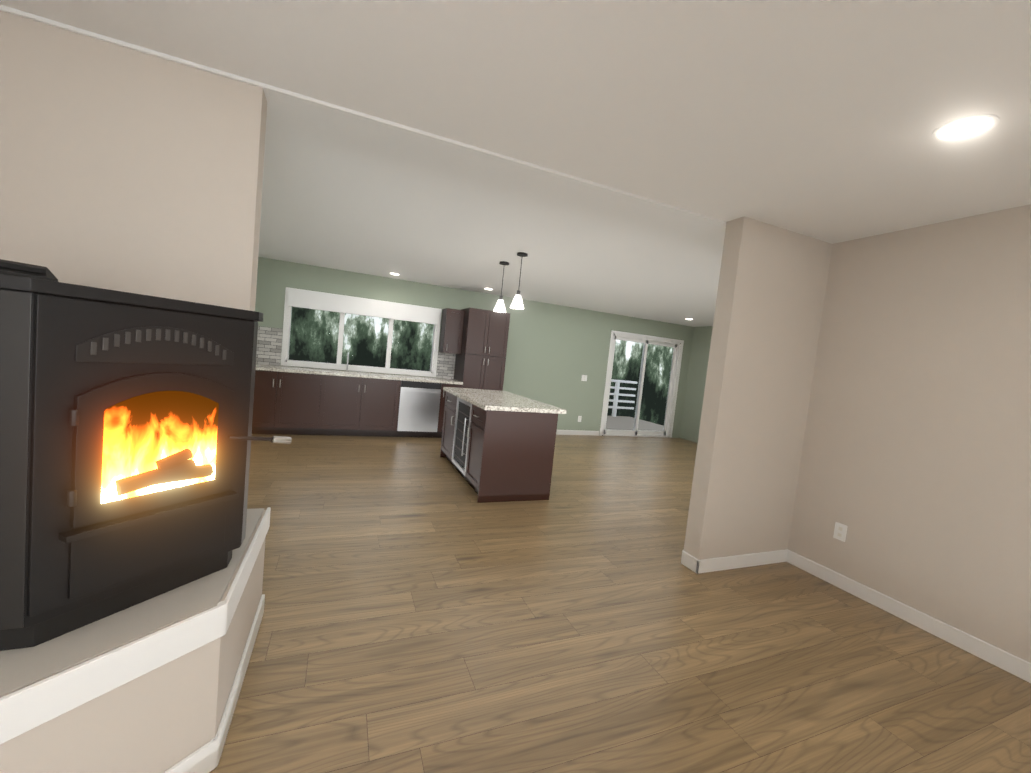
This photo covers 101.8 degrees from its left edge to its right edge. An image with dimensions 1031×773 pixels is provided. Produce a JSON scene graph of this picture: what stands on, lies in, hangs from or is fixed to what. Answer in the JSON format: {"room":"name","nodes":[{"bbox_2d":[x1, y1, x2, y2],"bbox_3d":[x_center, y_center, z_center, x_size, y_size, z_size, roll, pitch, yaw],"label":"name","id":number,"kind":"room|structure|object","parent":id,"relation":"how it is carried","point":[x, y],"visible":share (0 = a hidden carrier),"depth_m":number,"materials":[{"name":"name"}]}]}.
{"room":"living room","nodes":[
{"label":"living room","id":0,"kind":"room"},
{"bbox_2d":[0,10,266,310],"bbox_3d":[-1.684,-0.152,1.796,0.935,2.440,0.120,4,4,-22],"label":"wall","id":1,"kind":"structure","parent":0,"point":[123,169],"depth_m":1.70,"materials":[{"name":"beige paint"}]},
{"bbox_2d":[255,257,693,437],"bbox_3d":[-0.044,-0.361,7.607,8.375,2.425,0.120,4,4,-22],"label":"wall","id":2,"kind":"structure","parent":0,"point":[554,353],"depth_m":7.70,"materials":[{"name":"green paint"}]},
{"bbox_2d":[281,287,441,376],"bbox_3d":[-2.351,-0.803,6.597,2.290,1.138,0.162,4,4,-22],"label":"window","id":3,"kind":"structure","parent":2,"relation":"in","point":[322,330],"depth_m":6.54,"materials":[{"name":"white"}]},
{"bbox_2d":[439,308,463,354],"bbox_3d":[-1.050,-0.901,6.885,0.295,0.710,0.339,4,4,-22],"label":"upper cabinet","id":4,"kind":"object","parent":2,"relation":"attached to","point":[452,321],"depth_m":6.74,"materials":[{"name":"brown wood"}]},
{"bbox_2d":[556,430,598,435],"bbox_3d":[0.673,0.862,7.957,2.160,0.095,0.013,4,4,-22],"label":"baseboard","id":5,"kind":"structure","parent":2,"relation":"attached to","point":[566,432],"depth_m":8.18,"materials":[{"name":"white wood"}]},
{"bbox_2d":[581,375,586,380],"bbox_3d":[1.332,-0.163,8.120,0.120,0.115,0.006,4,4,-22],"label":"light switch","id":6,"kind":"object","parent":2,"relation":"attached to","point":[584,378],"visible":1,"depth_m":8.12,"materials":[{"name":"white plastic"}]},
{"bbox_2d":[599,330,683,437],"bbox_3d":[2.612,-0.005,8.720,1.850,2.105,0.132,4,4,-22],"label":"sliding glass door","id":7,"kind":"structure","parent":2,"relation":"attached to","point":[641,385],"depth_m":8.70,"materials":[{"name":"white"}]},
{"bbox_2d":[0,0,1030,326],"bbox_3d":[2.095,-1.043,1.798,8.970,0.115,12.300,4,4,-22],"label":"ceiling","id":8,"kind":"structure","parent":0,"point":[822,120],"depth_m":1.86,"materials":[{"name":"white paint"}]},
{"bbox_2d":[493,261,508,312],"bbox_3d":[-0.153,-1.126,4.757,0.148,0.554,0.150,4,4,-22],"label":"pendant light","id":9,"kind":"object","parent":8,"relation":"hanging from","point":[500,307],"visible":1,"depth_m":4.73,"materials":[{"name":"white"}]},
{"bbox_2d":[510,252,527,309],"bbox_3d":[0.042,-1.075,4.278,0.148,0.554,0.150,4,4,-22],"label":"pendant light","id":10,"kind":"object","parent":8,"relation":"hanging from","point":[517,302],"visible":1,"depth_m":4.25,"materials":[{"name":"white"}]},
{"bbox_2d":[932,114,999,140],"bbox_3d":[1.777,-1.020,1.659,0.186,0.006,0.186,4,4,-22],"label":"recessed light","id":11,"kind":"object","parent":8,"relation":"in","point":[965,127],"visible":1,"depth_m":1.65,"materials":[{"name":"white plastic"}]},
{"bbox_2d":[209,434,1030,772],"bbox_3d":[1.844,1.447,1.961,8.970,0.050,12.300,4,4,-22],"label":"floor","id":12,"kind":"structure","parent":0,"point":[425,612],"depth_m":2.07,"materials":[{"name":"brown wood"}]},
{"bbox_2d":[0,507,270,772],"bbox_3d":[-1.502,0.826,1.292,1.120,0.600,1.139,4,4,-22],"label":"hearth","id":13,"kind":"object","parent":12,"relation":"on","point":[153,685],"depth_m":1.13,"materials":[{"name":"beige"}]},
{"bbox_2d":[0,259,291,650],"bbox_3d":[-1.378,0.125,1.330,1.202,0.960,0.879,4,4,-22],"label":"stove","id":14,"kind":"object","parent":13,"relation":"on","point":[126,418],"visible":1,"depth_m":1.10,"materials":[{"name":"black metal"}]},
{"bbox_2d":[252,371,327,434],"bbox_3d":[-3.316,0.202,5.935,1.133,0.870,0.606,4,4,-22],"label":"base cabinet","id":15,"kind":"object","parent":12,"relation":"on","point":[285,402],"depth_m":5.72,"materials":[{"name":"brown wood"}]},
{"bbox_2d":[255,363,459,382],"bbox_3d":[-2.365,-0.183,6.271,3.090,0.040,0.625,4,4,-22],"label":"countertop","id":16,"kind":"structure","parent":15,"relation":"on","point":[259,366],"depth_m":6.07,"materials":[{"name":"beige stone"}]},
{"bbox_2d":[324,375,403,436],"bbox_3d":[-2.378,0.271,6.324,1.133,0.870,0.606,4,4,-22],"label":"base cabinet","id":17,"kind":"object","parent":12,"relation":"on","point":[352,407],"depth_m":6.08,"materials":[{"name":"brown wood"}]},
{"bbox_2d":[396,379,447,437],"bbox_3d":[-1.575,0.330,6.658,0.726,0.870,0.606,4,4,-22],"label":"dishwasher","id":18,"kind":"object","parent":12,"relation":"on","point":[421,404],"depth_m":6.40,"materials":[{"name":"silver metal"}]},
{"bbox_2d":[440,383,463,437],"bbox_3d":[-1.143,0.362,6.837,0.331,0.870,0.606,4,4,-22],"label":"base cabinet","id":19,"kind":"object","parent":12,"relation":"on","point":[458,385],"depth_m":6.55,"materials":[{"name":"brown wood"}]},
{"bbox_2d":[452,307,509,390],"bbox_3d":[-0.613,-0.205,6.996,0.690,2.080,0.599,4,4,-22],"label":"tall cabinet","id":20,"kind":"object","parent":12,"relation":"on","point":[472,352],"depth_m":6.70,"materials":[{"name":"brown wood"}]},
{"bbox_2d":[440,387,557,502],"bbox_3d":[-0.295,0.585,4.747,0.778,0.870,1.670,4,4,-22],"label":"kitchen island","id":21,"kind":"object","parent":12,"relation":"on","point":[497,446],"depth_m":4.02,"materials":[{"name":"wood"},{"name":"granite"},{"name":"stainless steel"}]},
{"bbox_2d":[444,387,565,414],"bbox_3d":[-0.213,0.135,4.732,0.840,0.040,1.730,4,4,-22],"label":"island countertop","id":22,"kind":"structure","parent":21,"relation":"on","point":[490,400],"depth_m":4.28,"materials":[{"name":"beige stone"}]},
{"bbox_2d":[680,326,712,442],"bbox_3d":[4.677,0.159,6.933,0.120,2.425,4.770,4,4,-22],"label":"wall","id":23,"kind":"structure","parent":0,"point":[696,379],"depth_m":8.87,"materials":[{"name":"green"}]},
{"bbox_2d":[684,216,831,559],"bbox_3d":[3.531,-0.539,3.727,4.540,4.000,0.140,4,4,-22],"label":"wall","id":24,"kind":"structure","parent":0,"point":[772,284],"depth_m":2.98,"materials":[{"name":"beige paint"}]},
{"bbox_2d":[681,550,691,565],"bbox_3d":[3.301,1.392,3.921,4.553,0.095,0.016,4,4,-22],"label":"baseboard","id":25,"kind":"structure","parent":24,"relation":"attached to","point":[686,557],"depth_m":3.01,"materials":[{"name":"white wood"}]},
{"bbox_2d":[688,549,787,573],"bbox_3d":[1.678,1.282,3.094,0.915,0.095,0.033,4,4,-22],"label":"baseboard","id":26,"kind":"structure","parent":24,"relation":"attached to","point":[697,566],"depth_m":3.05,"materials":[{"name":"white wood"}]},
{"bbox_2d":[788,204,1030,662],"bbox_3d":[3.710,-0.268,-0.126,0.120,4.000,7.150,4,4,-22],"label":"wall","id":27,"kind":"structure","parent":0,"point":[914,475],"depth_m":2.53,"materials":[{"name":"beige paint"}]},
{"bbox_2d":[833,522,847,541],"bbox_3d":[2.275,1.018,2.937,0.006,0.115,0.075,4,4,-22],"label":"outlet","id":28,"kind":"object","parent":27,"relation":"attached to","point":[840,531],"visible":1,"depth_m":2.93,"materials":[{"name":"white plastic"}]},
{"bbox_2d":[788,550,1030,682],"bbox_3d":[2.824,1.502,1.519,0.016,0.095,3.803,4,4,-22],"label":"baseboard","id":29,"kind":"structure","parent":27,"relation":"attached to","point":[1001,658],"depth_m":2.50,"materials":[{"name":"white wood"}]}
]}

